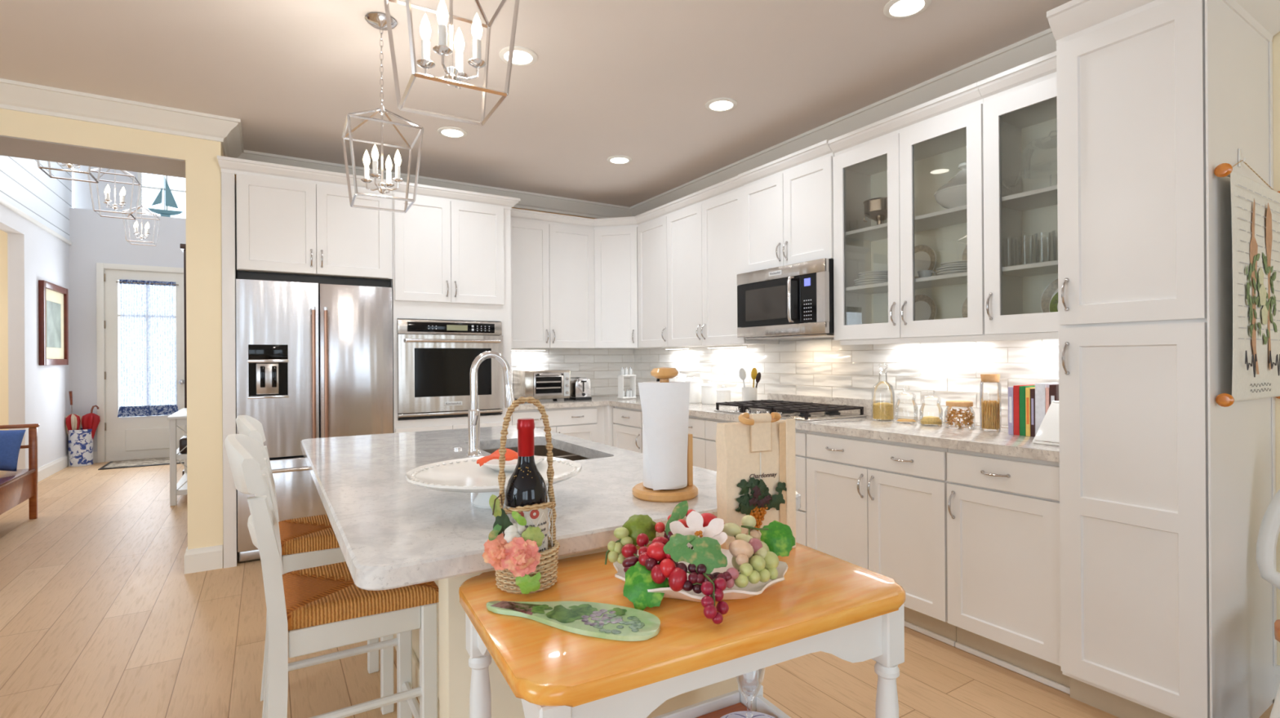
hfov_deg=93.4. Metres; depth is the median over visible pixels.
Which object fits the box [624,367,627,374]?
bottle
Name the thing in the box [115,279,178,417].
door curtain
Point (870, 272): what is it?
dinner plate
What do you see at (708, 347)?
diffuser
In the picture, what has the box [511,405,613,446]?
base cabinet
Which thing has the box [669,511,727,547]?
flower
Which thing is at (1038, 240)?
glass tumbler
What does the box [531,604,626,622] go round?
print
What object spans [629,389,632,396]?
bottle
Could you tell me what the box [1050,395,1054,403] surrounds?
print
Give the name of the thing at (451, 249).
tall cabinet
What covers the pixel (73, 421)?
umbrella
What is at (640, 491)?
paper towel holder
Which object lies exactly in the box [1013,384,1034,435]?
book
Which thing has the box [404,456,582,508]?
cake stand
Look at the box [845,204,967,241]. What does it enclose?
shelf
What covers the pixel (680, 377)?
canister
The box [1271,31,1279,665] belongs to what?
wall
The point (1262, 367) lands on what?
print
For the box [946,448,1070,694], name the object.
base cabinet
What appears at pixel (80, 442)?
umbrella stand
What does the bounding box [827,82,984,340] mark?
upper cabinet
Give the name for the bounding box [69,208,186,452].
wall
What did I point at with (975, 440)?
countertop
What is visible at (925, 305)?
plate
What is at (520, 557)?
flower
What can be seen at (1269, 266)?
print
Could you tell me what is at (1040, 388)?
book
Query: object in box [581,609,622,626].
print
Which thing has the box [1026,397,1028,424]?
print
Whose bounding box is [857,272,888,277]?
dinner plate
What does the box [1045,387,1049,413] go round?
book
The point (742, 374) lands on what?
serving spoon
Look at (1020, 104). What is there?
upper cabinet
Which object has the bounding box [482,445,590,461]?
sink
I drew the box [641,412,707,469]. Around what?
base cabinet
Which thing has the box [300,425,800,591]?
island countertop
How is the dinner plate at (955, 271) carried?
on the upper cabinet at (904, 157)
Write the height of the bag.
0.290 m
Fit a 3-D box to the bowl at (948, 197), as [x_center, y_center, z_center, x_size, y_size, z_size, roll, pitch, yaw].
[1.607,-0.774,2.978,0.270,0.095,0.270,0,0,-32]
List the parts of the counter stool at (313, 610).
crest rail, post, post, rail, rush seat, leg, leg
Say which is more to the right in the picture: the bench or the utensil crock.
the utensil crock
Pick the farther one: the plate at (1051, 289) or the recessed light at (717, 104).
the recessed light at (717, 104)
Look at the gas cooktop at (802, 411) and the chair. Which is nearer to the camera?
the chair
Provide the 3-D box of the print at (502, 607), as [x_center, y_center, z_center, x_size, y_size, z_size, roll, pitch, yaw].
[-0.194,0.395,0.963,0.082,0.001,0.040,0,0,26]
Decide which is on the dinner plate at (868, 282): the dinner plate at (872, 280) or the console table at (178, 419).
the dinner plate at (872, 280)
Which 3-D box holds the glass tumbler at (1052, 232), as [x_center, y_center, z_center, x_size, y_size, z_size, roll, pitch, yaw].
[1.800,-0.481,2.576,0.066,0.135,0.066,0,0,-32]
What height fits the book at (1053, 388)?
0.228 m
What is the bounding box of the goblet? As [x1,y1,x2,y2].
[734,667,765,717]
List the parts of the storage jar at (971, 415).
lid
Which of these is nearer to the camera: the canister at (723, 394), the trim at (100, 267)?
the canister at (723, 394)
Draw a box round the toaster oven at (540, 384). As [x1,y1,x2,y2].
[512,369,570,400]
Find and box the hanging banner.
[1213,148,1279,407]
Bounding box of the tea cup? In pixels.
[917,270,935,278]
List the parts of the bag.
ring handle, ring handle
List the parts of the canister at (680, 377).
lid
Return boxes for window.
[137,172,185,214]
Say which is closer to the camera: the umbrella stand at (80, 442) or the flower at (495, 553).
the flower at (495, 553)
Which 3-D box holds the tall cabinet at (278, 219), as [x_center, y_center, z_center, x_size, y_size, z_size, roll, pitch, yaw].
[-2.299,0.026,4.188,0.999,2.507,0.696,0,0,-32]
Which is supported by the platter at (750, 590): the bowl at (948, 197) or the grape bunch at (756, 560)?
the grape bunch at (756, 560)
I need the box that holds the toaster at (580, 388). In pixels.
[568,377,591,400]
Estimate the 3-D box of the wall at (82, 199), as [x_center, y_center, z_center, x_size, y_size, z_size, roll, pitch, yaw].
[-6.455,-2.340,8.194,1.850,1.100,0.229,0,0,-32]
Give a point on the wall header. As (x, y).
(17, 124)
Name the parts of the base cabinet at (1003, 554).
handle, handle, drawer, door, shoe molding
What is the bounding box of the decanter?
[871,362,894,421]
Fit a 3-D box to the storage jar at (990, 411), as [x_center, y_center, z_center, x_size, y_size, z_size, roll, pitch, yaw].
[1.674,0.206,2.879,0.090,0.266,0.090,0,0,-32]
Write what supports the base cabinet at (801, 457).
on the floor
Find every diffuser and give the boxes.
[511,350,545,351]
[707,346,746,348]
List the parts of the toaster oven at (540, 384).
door, handle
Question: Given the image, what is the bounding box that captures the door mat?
[97,457,184,470]
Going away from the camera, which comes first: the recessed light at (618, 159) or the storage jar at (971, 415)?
the storage jar at (971, 415)
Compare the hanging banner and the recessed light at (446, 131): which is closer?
the hanging banner
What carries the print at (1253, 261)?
attached to the hanging banner
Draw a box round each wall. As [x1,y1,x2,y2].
[0,155,71,240]
[0,204,70,469]
[0,230,8,430]
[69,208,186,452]
[74,165,137,213]
[234,174,617,423]
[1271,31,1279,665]
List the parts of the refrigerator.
dispenser trim, dispenser panel, door, freezer drawer, handle, handle, handle, door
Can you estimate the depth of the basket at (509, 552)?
1.03 m
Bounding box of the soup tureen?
[933,161,966,208]
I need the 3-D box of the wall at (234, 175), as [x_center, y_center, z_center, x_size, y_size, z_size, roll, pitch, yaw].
[-1.508,-0.095,5.161,3.340,2.740,0.120,0,0,-32]
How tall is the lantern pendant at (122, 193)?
1.690 m
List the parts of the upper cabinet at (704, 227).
door, handle, crown molding, door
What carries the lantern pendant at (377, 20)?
hanging from the ceiling
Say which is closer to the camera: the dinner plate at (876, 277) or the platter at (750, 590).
the platter at (750, 590)
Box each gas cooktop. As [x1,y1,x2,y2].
[713,400,866,421]
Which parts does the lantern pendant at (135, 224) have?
chain, rod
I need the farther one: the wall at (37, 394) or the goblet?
the wall at (37, 394)
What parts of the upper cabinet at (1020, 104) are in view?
handle, crown molding, glass pane, panel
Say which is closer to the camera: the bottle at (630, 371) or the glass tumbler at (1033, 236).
the glass tumbler at (1033, 236)
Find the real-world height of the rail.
0.030 m
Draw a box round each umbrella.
[65,391,81,434]
[81,405,100,439]
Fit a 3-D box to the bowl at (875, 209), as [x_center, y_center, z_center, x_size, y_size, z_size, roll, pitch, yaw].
[1.351,-0.806,3.390,0.179,0.162,0.179,0,0,8]
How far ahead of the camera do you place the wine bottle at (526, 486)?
1.06 m
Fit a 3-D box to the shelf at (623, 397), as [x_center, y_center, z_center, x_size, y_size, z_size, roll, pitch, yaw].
[-0.118,0.345,5.409,0.140,0.012,0.100,0,0,-32]
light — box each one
[437,126,466,137]
[498,45,537,66]
[511,348,546,351]
[607,155,631,164]
[665,346,689,350]
[705,97,737,111]
[706,345,746,348]
[883,0,931,18]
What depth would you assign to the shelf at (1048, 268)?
2.68 m
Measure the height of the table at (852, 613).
0.860 m
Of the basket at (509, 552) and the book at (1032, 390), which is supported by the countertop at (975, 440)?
the book at (1032, 390)
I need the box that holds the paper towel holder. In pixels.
[632,367,697,502]
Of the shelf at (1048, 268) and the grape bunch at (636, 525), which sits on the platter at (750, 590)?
the grape bunch at (636, 525)
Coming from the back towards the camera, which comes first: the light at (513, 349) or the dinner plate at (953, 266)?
the light at (513, 349)
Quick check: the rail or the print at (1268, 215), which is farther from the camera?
the rail
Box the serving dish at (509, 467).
[483,455,542,472]
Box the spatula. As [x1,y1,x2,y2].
[755,372,760,387]
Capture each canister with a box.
[668,371,687,382]
[685,377,702,403]
[701,381,717,404]
[716,385,730,405]
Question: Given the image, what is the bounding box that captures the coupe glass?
[1001,176,1020,195]
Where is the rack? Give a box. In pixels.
[617,374,635,399]
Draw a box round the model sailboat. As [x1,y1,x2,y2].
[147,176,182,217]
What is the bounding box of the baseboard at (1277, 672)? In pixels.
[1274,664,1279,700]
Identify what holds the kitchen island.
on the floor
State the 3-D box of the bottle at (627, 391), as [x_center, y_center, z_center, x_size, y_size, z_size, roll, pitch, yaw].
[-0.110,0.304,5.397,0.032,0.067,0.031,0,0,-32]
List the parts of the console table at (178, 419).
leg, rail, rail, rail, leg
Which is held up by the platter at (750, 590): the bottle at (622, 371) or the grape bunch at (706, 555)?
the grape bunch at (706, 555)
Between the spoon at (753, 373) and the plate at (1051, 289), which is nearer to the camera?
the plate at (1051, 289)
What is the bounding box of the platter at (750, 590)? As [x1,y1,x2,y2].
[613,546,787,602]
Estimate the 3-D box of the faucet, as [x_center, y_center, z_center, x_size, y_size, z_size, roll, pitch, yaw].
[-0.529,0.161,2.186,0.182,0.382,0.131,0,0,-32]
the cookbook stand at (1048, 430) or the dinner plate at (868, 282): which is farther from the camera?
the dinner plate at (868, 282)
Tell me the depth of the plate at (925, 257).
3.27 m
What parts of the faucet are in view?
lever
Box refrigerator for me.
[235,271,393,562]
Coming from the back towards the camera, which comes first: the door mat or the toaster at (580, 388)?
the door mat
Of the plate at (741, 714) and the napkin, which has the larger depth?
the napkin
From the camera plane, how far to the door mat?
7.49 m
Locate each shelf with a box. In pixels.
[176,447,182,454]
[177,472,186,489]
[617,374,635,376]
[617,396,635,399]
[695,702,750,717]
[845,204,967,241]
[845,271,967,293]
[1001,184,1057,211]
[1001,260,1057,276]
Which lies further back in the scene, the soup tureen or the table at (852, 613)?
the soup tureen
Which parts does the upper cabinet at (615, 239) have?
door, crown molding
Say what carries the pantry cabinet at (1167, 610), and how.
on the floor
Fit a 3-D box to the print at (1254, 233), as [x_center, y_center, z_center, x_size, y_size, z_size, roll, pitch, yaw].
[1.984,-0.235,1.946,0.084,0.570,0.001,0,0,-32]
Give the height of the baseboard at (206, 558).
0.140 m
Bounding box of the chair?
[1255,488,1279,717]
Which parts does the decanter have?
lid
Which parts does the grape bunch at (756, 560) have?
stem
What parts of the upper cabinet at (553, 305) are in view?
door, crown molding, door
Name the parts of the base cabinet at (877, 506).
handle, door, handle, handle, drawer, handle, door, shoe molding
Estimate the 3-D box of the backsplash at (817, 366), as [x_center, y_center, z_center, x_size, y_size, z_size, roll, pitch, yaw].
[0.377,0.095,3.873,1.496,0.505,4.054,0,0,-32]
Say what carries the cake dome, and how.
on the upper cabinet at (1020, 104)
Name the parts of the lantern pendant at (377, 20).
candle bulb, arm, candle bulb, arm, chain, rod, candle bulb, arm, candle bulb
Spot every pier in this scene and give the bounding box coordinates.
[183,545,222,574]
[185,137,223,567]
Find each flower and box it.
[482,533,508,570]
[500,537,541,577]
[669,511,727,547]
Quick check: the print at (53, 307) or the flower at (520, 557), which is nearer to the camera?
the flower at (520, 557)
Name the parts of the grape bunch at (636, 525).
stem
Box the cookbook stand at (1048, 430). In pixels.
[1032,400,1059,446]
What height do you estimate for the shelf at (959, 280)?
0.020 m
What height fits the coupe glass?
0.100 m
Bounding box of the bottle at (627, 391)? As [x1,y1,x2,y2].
[626,389,629,396]
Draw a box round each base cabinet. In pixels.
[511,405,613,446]
[613,406,642,453]
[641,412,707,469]
[705,417,808,546]
[806,431,956,646]
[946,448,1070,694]
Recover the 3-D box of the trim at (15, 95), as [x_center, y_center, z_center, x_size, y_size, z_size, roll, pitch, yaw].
[-2.175,-1.401,2.296,7.480,0.125,4.058,0,0,-32]
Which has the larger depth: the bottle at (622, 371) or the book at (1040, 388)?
the bottle at (622, 371)
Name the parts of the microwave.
door, handle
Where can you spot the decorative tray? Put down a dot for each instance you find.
(594, 620)
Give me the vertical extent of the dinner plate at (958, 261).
0.016 m
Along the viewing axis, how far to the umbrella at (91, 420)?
7.48 m
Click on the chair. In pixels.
(1269, 529)
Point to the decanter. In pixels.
(882, 411)
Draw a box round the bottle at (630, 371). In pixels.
[628,367,632,374]
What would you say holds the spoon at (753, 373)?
in the utensil crock
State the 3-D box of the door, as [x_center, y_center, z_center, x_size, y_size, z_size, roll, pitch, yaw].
[-6.456,0.075,7.885,0.851,2.440,0.133,0,0,-32]
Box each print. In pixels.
[46,300,61,348]
[489,600,541,615]
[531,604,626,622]
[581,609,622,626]
[593,613,644,634]
[1008,396,1012,422]
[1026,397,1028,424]
[1031,398,1033,425]
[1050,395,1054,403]
[1244,350,1279,392]
[1245,253,1261,337]
[1249,198,1259,374]
[1258,267,1267,324]
[1262,253,1277,344]
[1266,202,1272,370]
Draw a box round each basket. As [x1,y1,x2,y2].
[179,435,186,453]
[482,396,559,594]
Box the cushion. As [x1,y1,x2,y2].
[0,430,26,471]
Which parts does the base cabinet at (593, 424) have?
door, drawer, door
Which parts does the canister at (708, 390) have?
lid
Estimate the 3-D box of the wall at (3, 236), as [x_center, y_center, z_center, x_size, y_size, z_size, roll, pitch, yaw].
[-7.228,-0.137,5.874,1.690,2.900,0.120,0,0,-32]
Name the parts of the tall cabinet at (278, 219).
panel, door, crown molding, handle, handle, door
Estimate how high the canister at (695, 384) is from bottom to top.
0.207 m
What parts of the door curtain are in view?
rod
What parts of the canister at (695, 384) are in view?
lid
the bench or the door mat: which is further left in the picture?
the bench
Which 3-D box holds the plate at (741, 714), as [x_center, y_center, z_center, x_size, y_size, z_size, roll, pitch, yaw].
[0.232,0.782,1.241,0.166,0.017,0.166,0,0,-32]
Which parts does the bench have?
seat, armrest, post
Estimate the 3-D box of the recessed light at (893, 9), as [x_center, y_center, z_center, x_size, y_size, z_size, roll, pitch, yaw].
[1.119,-1.479,2.527,0.184,0.010,0.184,0,0,-32]
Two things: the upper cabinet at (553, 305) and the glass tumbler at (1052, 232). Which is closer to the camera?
the glass tumbler at (1052, 232)
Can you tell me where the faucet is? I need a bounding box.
[466,351,514,457]
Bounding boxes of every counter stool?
[224,434,438,717]
[235,415,394,717]
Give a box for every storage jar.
[894,386,918,423]
[919,389,942,426]
[944,400,975,429]
[979,373,1001,431]
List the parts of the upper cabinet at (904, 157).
glass pane, door, handle, handle, crown molding, panel, glass pane, door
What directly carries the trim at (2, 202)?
attached to the wall at (37, 394)
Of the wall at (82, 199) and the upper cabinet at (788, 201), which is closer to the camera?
the upper cabinet at (788, 201)
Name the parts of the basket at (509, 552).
stem, rope handle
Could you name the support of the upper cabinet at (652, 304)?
attached to the wall
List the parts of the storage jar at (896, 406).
lid, glass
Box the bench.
[0,423,39,519]
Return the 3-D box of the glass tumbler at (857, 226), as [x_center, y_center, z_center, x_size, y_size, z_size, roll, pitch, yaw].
[1.235,-0.761,3.483,0.056,0.075,0.056,0,0,-32]
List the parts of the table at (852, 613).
leg, leg, shelf rail, leg, leg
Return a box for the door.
[103,269,184,461]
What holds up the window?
in the wall at (82, 199)
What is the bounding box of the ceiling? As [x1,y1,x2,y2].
[0,0,1071,207]
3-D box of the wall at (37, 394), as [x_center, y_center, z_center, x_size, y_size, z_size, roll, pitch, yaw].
[-5.815,-0.082,5.314,0.120,2.770,5.320,0,0,-32]
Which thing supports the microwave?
attached to the upper cabinet at (788, 201)
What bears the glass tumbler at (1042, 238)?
on the upper cabinet at (1020, 104)
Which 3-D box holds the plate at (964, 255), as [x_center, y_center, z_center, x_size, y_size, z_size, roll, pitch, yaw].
[1.701,-0.522,2.990,0.039,0.208,0.210,0,0,-32]
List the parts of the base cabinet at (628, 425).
drawer, door, handle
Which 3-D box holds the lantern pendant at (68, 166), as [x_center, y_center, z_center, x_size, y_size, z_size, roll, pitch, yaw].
[-3.989,-2.094,4.210,0.331,1.631,0.331,0,0,-32]
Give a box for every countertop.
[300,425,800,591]
[514,393,1059,462]
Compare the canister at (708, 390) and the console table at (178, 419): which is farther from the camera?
the console table at (178, 419)
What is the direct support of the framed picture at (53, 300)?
attached to the wall at (37, 394)
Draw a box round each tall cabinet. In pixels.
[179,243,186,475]
[217,155,393,568]
[390,181,520,433]
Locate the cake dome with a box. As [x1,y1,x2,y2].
[1018,130,1057,186]
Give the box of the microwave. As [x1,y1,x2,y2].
[737,257,834,340]
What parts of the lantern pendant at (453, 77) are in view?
candle bulb, arm, candle bulb, arm, rod, candle bulb, arm, candle bulb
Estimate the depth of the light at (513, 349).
5.29 m
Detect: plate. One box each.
[720,711,775,717]
[853,276,888,281]
[853,279,888,284]
[853,281,888,286]
[857,271,888,275]
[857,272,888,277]
[857,275,888,279]
[914,244,936,278]
[915,293,936,320]
[936,264,967,271]
[936,267,967,273]
[936,270,967,275]
[940,260,967,265]
[940,262,967,267]
[961,244,967,260]
[961,296,967,317]
[1040,278,1057,312]
[1048,291,1057,312]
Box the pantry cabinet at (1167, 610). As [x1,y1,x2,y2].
[1046,0,1279,717]
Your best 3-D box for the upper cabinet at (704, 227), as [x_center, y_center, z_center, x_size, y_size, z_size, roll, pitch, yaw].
[0.586,-0.676,4.584,0.362,1.145,0.927,0,0,-32]
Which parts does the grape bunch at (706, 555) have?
stem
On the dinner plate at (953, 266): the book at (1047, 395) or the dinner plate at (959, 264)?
the dinner plate at (959, 264)
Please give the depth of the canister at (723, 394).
4.50 m
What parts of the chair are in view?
leg, seat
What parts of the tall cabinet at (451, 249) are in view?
door, door, handle, handle, crown molding, door, door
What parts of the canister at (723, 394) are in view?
lid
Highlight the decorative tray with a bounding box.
[485,600,660,641]
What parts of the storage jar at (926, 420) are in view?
lid, glass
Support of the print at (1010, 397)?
attached to the book at (1011, 398)
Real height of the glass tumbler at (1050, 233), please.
0.135 m
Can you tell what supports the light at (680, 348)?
attached to the upper cabinet at (652, 304)
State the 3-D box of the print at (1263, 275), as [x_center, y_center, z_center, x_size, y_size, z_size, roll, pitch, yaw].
[2.052,-0.207,1.983,0.099,0.189,0.001,0,0,-32]
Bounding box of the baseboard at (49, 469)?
[37,451,97,482]
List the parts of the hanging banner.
dowel knob, dowel knob, hanging cord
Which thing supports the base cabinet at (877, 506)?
on the floor
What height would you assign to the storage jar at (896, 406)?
0.195 m
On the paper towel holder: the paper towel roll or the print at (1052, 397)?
the paper towel roll
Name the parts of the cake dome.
footed plate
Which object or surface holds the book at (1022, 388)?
on the countertop at (975, 440)
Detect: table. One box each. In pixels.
[167,408,186,506]
[458,542,906,717]
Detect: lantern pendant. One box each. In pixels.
[36,160,101,183]
[86,168,140,219]
[121,173,159,246]
[342,12,423,213]
[383,0,519,126]
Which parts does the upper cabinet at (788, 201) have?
door, handle, handle, crown molding, door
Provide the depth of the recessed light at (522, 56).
2.91 m
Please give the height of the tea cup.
0.045 m
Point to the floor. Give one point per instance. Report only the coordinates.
(101, 616)
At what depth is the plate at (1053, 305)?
2.67 m
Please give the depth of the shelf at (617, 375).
5.37 m
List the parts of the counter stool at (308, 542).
crest rail, post, post, rush seat, rail, leg, leg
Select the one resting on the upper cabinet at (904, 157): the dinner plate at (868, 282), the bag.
the dinner plate at (868, 282)
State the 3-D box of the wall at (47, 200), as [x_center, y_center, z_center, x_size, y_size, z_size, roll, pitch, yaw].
[-5.822,-2.182,5.320,0.115,1.430,5.320,0,0,-32]
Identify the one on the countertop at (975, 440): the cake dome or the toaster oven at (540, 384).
the toaster oven at (540, 384)
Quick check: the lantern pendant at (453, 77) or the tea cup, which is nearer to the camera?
the lantern pendant at (453, 77)
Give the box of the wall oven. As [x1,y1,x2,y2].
[397,319,502,419]
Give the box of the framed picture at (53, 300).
[38,280,68,365]
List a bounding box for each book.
[1008,386,1013,435]
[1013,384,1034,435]
[1019,385,1035,435]
[1025,387,1035,436]
[1030,388,1035,436]
[1035,382,1058,435]
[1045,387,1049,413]
[1048,384,1058,404]
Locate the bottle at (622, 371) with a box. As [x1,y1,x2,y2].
[620,367,624,374]
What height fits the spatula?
0.239 m
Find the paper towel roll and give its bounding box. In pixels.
[637,382,689,490]
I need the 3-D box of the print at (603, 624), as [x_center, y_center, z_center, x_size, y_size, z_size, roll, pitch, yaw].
[-0.031,0.393,0.894,0.077,0.001,0.065,0,0,16]
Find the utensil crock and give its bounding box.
[742,386,757,401]
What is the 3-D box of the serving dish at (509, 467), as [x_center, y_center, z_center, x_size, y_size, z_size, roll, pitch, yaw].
[-0.337,0.276,1.579,0.164,0.027,0.164,0,0,-32]
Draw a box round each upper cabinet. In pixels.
[511,208,595,349]
[581,216,665,349]
[634,205,679,347]
[662,175,778,346]
[737,139,834,273]
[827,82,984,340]
[977,51,1059,334]
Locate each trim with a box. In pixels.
[0,28,1056,218]
[0,135,185,177]
[0,198,71,244]
[96,262,183,462]
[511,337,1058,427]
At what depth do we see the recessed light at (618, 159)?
4.43 m
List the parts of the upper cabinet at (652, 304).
crown molding, door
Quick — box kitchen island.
[300,425,800,717]
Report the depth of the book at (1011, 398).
2.70 m
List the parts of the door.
knob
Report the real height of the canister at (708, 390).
0.177 m
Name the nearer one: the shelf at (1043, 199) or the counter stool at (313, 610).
the counter stool at (313, 610)
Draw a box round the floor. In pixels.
[0,462,1273,717]
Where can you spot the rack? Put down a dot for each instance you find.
(620, 377)
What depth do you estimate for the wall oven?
4.36 m
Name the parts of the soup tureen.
lid, lid knob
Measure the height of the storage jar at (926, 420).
0.185 m
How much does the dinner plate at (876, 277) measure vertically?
0.016 m
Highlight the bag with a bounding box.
[715,412,795,550]
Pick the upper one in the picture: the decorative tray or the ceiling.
the ceiling
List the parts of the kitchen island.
baseboard, soap button, panel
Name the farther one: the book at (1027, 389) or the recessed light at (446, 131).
the recessed light at (446, 131)
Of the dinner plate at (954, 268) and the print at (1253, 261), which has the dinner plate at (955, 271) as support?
the dinner plate at (954, 268)
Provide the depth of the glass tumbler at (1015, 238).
2.75 m
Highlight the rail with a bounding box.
[840,332,1058,345]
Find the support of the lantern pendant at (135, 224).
hanging from the ceiling
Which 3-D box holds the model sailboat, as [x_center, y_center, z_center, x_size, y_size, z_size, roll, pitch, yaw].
[-6.381,-2.176,8.104,0.380,0.570,0.092,0,0,-32]
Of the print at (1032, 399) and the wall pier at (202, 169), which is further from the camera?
the wall pier at (202, 169)
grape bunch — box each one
[604,515,656,564]
[621,533,687,610]
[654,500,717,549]
[662,533,732,624]
[722,515,795,588]
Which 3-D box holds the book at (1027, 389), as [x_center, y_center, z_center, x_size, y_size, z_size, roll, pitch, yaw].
[1.770,0.232,2.683,0.174,0.212,0.018,0,0,-32]
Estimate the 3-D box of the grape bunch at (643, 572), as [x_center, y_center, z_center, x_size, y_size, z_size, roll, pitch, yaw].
[0.021,0.352,1.012,0.102,0.100,0.139,0,0,-4]
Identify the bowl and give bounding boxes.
[862,197,887,225]
[934,186,966,208]
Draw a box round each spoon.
[738,368,746,387]
[751,368,757,387]
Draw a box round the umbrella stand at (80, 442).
[66,428,93,466]
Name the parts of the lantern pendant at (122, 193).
candle bulb, rod, candle bulb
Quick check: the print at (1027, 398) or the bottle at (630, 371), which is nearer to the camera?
the print at (1027, 398)
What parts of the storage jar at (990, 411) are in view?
lid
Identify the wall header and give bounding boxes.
[0,108,185,160]
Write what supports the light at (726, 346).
attached to the upper cabinet at (704, 227)
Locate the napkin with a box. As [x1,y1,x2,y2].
[476,448,518,466]
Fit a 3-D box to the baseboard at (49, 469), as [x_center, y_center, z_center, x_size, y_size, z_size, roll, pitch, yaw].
[-6.554,1.240,6.879,0.260,0.140,1.630,0,0,-32]
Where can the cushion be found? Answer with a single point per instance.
(11, 441)
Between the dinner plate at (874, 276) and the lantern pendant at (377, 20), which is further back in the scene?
the dinner plate at (874, 276)
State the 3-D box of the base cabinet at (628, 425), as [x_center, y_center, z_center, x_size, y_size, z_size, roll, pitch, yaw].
[0.139,0.828,5.040,0.654,0.873,0.469,0,0,-32]
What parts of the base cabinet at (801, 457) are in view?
drawer, drawer, drawer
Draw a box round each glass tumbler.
[848,219,858,231]
[1001,237,1017,266]
[1017,235,1034,265]
[1023,239,1040,264]
[1034,231,1052,262]
[1040,235,1057,262]
[1051,230,1056,260]
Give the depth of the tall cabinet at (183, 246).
6.71 m
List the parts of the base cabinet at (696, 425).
drawer, drawer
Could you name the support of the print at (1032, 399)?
attached to the book at (1032, 390)
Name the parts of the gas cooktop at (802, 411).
knob, knob, burner, burner, burner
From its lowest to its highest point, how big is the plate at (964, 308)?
0.208 m
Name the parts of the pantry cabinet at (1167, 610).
handle, handle, door, door, crown molding, panel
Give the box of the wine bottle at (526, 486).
[504,418,547,586]
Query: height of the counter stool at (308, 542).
1.075 m
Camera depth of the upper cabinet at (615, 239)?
5.34 m

